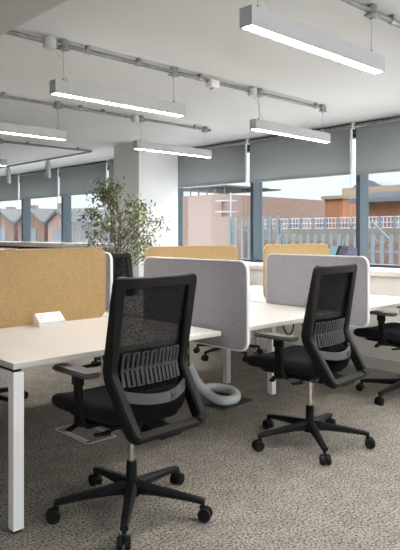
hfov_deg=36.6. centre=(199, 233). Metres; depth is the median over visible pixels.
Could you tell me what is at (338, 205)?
block
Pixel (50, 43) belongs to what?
conduit
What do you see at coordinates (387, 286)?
wall
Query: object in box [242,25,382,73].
diffuser
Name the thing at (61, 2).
trim
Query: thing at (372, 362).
baseboard
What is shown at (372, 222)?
stair railing
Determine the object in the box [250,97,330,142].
pendant light
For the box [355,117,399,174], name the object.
roller blind
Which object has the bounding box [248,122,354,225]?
roller blind
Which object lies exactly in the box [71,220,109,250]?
fence
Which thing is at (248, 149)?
window
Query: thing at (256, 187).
trim
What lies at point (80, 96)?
diffuser
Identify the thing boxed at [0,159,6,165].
pendant light
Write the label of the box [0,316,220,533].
desk
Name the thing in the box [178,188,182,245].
window frame
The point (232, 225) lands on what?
fence
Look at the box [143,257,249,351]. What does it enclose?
divider
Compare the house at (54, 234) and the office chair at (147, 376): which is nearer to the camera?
the office chair at (147, 376)
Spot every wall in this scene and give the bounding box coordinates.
[249,269,399,360]
[264,240,397,264]
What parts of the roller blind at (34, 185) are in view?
pull cord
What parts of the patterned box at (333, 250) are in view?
teal panel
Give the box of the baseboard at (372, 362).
[249,336,399,372]
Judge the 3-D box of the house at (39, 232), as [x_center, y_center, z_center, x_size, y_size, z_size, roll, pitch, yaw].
[-12.082,1.587,51.180,5.500,7.406,4.742,0,0,-43]
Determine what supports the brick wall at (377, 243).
on the ground
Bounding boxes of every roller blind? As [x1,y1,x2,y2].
[0,174,19,228]
[19,167,59,228]
[59,160,108,225]
[107,160,113,191]
[178,138,248,226]
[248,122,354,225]
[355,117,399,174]
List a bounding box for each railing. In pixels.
[264,216,399,228]
[371,221,388,240]
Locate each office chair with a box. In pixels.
[0,387,27,410]
[46,272,212,549]
[82,253,132,367]
[193,344,262,361]
[246,263,374,464]
[353,306,399,405]
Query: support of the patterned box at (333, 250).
on the window sill
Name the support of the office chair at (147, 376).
on the floor
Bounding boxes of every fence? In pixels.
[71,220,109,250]
[228,216,281,258]
[278,234,399,264]
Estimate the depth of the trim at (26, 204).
11.97 m
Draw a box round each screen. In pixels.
[0,248,105,327]
[144,245,237,259]
[263,243,328,297]
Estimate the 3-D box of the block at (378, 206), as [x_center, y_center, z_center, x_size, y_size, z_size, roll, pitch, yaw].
[11.650,1.793,31.168,9.200,6.995,3.264,0,0,-43]
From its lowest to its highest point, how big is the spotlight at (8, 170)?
0.283 m
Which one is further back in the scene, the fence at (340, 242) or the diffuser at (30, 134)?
the fence at (340, 242)
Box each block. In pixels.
[321,195,371,228]
[342,180,399,197]
[349,196,399,219]
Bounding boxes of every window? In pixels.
[238,148,249,261]
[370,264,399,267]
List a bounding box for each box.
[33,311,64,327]
[54,425,116,444]
[328,246,356,255]
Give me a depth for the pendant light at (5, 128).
5.24 m
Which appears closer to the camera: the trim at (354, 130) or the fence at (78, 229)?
the trim at (354, 130)
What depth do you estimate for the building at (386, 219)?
25.39 m
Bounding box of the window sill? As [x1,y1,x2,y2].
[245,261,399,277]
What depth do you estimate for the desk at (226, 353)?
5.19 m
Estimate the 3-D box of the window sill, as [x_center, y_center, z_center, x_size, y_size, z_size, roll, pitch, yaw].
[-0.127,0.378,8.149,0.690,0.055,16.000,0,0,-43]
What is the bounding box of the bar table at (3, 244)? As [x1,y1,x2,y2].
[0,241,113,248]
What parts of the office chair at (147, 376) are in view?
caster stem, lever, seat, armrest post, leg, lever, leg, caster stem, leg, frame, leg, leg, caster stem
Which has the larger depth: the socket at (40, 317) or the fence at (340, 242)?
the fence at (340, 242)
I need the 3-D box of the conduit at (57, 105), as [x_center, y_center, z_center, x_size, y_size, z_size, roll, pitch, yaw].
[-2.286,-1.149,4.467,6.630,0.082,0.079,0,0,-43]
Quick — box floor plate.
[201,392,252,409]
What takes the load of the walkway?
on the ground
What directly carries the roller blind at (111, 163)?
hanging from the ceiling
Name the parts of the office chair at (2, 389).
leg, leg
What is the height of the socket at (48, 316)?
0.034 m
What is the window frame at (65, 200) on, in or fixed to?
attached to the wall at (387, 286)
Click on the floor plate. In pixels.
(204, 400)
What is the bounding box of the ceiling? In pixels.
[0,0,399,176]
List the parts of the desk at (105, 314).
leg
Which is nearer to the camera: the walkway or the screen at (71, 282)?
the screen at (71, 282)
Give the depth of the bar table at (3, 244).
9.07 m
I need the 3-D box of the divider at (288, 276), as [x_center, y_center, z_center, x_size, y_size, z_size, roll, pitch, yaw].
[0.856,0.407,4.547,0.025,0.503,0.929,0,0,-43]
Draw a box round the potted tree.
[71,176,170,267]
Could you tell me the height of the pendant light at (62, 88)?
0.265 m
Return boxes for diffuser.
[0,132,62,139]
[53,93,181,116]
[138,149,209,157]
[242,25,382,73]
[252,129,325,142]
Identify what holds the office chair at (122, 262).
on the floor
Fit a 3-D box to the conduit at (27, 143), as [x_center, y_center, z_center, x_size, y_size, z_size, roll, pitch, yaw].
[-5.761,-1.149,8.149,6.654,0.082,5.445,0,0,-43]
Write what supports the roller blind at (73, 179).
hanging from the ceiling
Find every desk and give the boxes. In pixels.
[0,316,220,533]
[101,312,108,385]
[108,312,230,383]
[250,285,265,353]
[250,294,399,310]
[250,302,305,394]
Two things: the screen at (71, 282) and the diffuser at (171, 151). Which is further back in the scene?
the diffuser at (171, 151)
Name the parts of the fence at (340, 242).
rail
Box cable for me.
[283,324,293,334]
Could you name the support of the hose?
on the floor plate
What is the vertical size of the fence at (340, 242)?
5.278 m
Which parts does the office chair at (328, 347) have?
lever, leg, seat, armrest post, leg, lever, tension knob, leg, leg, frame, leg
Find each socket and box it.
[37,314,46,320]
[45,313,54,319]
[53,312,62,318]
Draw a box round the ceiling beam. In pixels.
[0,0,62,33]
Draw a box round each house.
[0,208,21,248]
[14,208,54,241]
[43,209,109,251]
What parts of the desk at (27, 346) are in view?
rail, leg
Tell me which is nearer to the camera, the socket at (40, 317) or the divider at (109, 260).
the socket at (40, 317)
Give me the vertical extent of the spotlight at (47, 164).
0.283 m
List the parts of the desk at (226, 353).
leg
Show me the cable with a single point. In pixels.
(293, 324)
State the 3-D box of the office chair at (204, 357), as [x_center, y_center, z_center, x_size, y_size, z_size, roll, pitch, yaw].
[0.270,0.735,6.386,0.753,1.110,0.716,0,0,43]
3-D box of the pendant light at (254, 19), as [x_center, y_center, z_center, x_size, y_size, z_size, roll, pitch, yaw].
[0.566,-0.983,2.837,1.045,0.265,0.068,0,0,-43]
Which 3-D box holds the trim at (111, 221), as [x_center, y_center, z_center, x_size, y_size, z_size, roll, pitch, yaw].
[-1.369,-0.380,9.803,0.175,1.460,0.050,0,0,-43]
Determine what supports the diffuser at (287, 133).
attached to the pendant light at (259, 125)
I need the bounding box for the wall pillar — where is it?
[114,143,177,276]
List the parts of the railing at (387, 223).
post, red panel, post, post, post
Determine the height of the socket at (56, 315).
0.034 m
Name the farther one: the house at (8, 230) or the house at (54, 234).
the house at (8, 230)
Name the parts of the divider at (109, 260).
fabric panel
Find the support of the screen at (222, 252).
attached to the desk at (262, 315)
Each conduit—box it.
[0,92,210,133]
[0,138,91,168]
[5,30,326,113]
[341,0,399,27]
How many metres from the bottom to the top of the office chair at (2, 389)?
1.106 m
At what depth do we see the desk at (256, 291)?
6.05 m
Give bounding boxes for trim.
[0,0,66,35]
[3,116,399,179]
[22,199,30,241]
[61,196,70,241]
[110,201,113,252]
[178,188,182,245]
[250,182,261,261]
[356,174,368,260]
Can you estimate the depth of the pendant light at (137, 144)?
6.32 m
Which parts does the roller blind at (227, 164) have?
pull cord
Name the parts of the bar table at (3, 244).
under rail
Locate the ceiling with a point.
(195, 37)
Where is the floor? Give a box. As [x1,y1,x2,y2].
[0,342,399,549]
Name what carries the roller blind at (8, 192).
hanging from the ceiling
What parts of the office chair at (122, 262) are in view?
leg, frame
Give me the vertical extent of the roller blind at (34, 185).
1.100 m
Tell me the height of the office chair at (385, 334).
1.110 m
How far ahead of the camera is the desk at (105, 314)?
4.33 m
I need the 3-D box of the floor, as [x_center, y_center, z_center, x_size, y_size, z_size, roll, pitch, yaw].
[-2.786,1.340,5.627,8.300,0.100,16.200,0,0,-43]
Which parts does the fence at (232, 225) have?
post, rail, post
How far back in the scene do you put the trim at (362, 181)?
6.47 m
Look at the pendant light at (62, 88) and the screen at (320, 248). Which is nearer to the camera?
the pendant light at (62, 88)
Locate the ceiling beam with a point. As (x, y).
(13, 13)
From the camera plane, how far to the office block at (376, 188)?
69.08 m
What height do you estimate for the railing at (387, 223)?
0.434 m
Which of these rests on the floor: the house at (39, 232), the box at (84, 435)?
the box at (84, 435)
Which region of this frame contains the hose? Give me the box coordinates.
[187,344,240,405]
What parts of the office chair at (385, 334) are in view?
seat, leg, armrest post, leg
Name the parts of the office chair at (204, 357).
leg, leg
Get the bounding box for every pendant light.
[0,110,66,140]
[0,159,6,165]
[50,51,184,116]
[133,123,211,157]
[239,0,384,73]
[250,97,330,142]
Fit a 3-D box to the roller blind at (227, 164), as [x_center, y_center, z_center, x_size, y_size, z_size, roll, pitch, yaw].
[0.087,-0.640,8.066,0.052,1.100,1.488,0,0,-43]
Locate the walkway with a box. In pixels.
[264,228,399,241]
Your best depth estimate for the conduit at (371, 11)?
3.12 m
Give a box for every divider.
[105,252,112,311]
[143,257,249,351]
[266,253,369,327]
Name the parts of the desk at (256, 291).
leg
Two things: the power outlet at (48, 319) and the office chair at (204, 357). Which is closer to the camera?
the power outlet at (48, 319)
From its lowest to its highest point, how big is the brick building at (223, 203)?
7.856 m
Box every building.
[183,184,324,245]
[195,217,247,258]
[369,219,399,228]
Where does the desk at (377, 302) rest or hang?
on the floor
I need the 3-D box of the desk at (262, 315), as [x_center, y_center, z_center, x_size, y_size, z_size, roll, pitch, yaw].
[0.286,0.917,4.280,1.245,0.725,0.958,0,0,-43]
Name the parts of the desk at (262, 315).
leg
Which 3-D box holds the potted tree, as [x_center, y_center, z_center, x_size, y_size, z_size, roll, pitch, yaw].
[-0.916,0.309,7.058,1.169,1.963,0.725,0,0,-4]
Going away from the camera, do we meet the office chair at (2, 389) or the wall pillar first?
the office chair at (2, 389)
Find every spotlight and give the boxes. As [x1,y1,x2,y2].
[6,167,10,183]
[45,160,50,178]

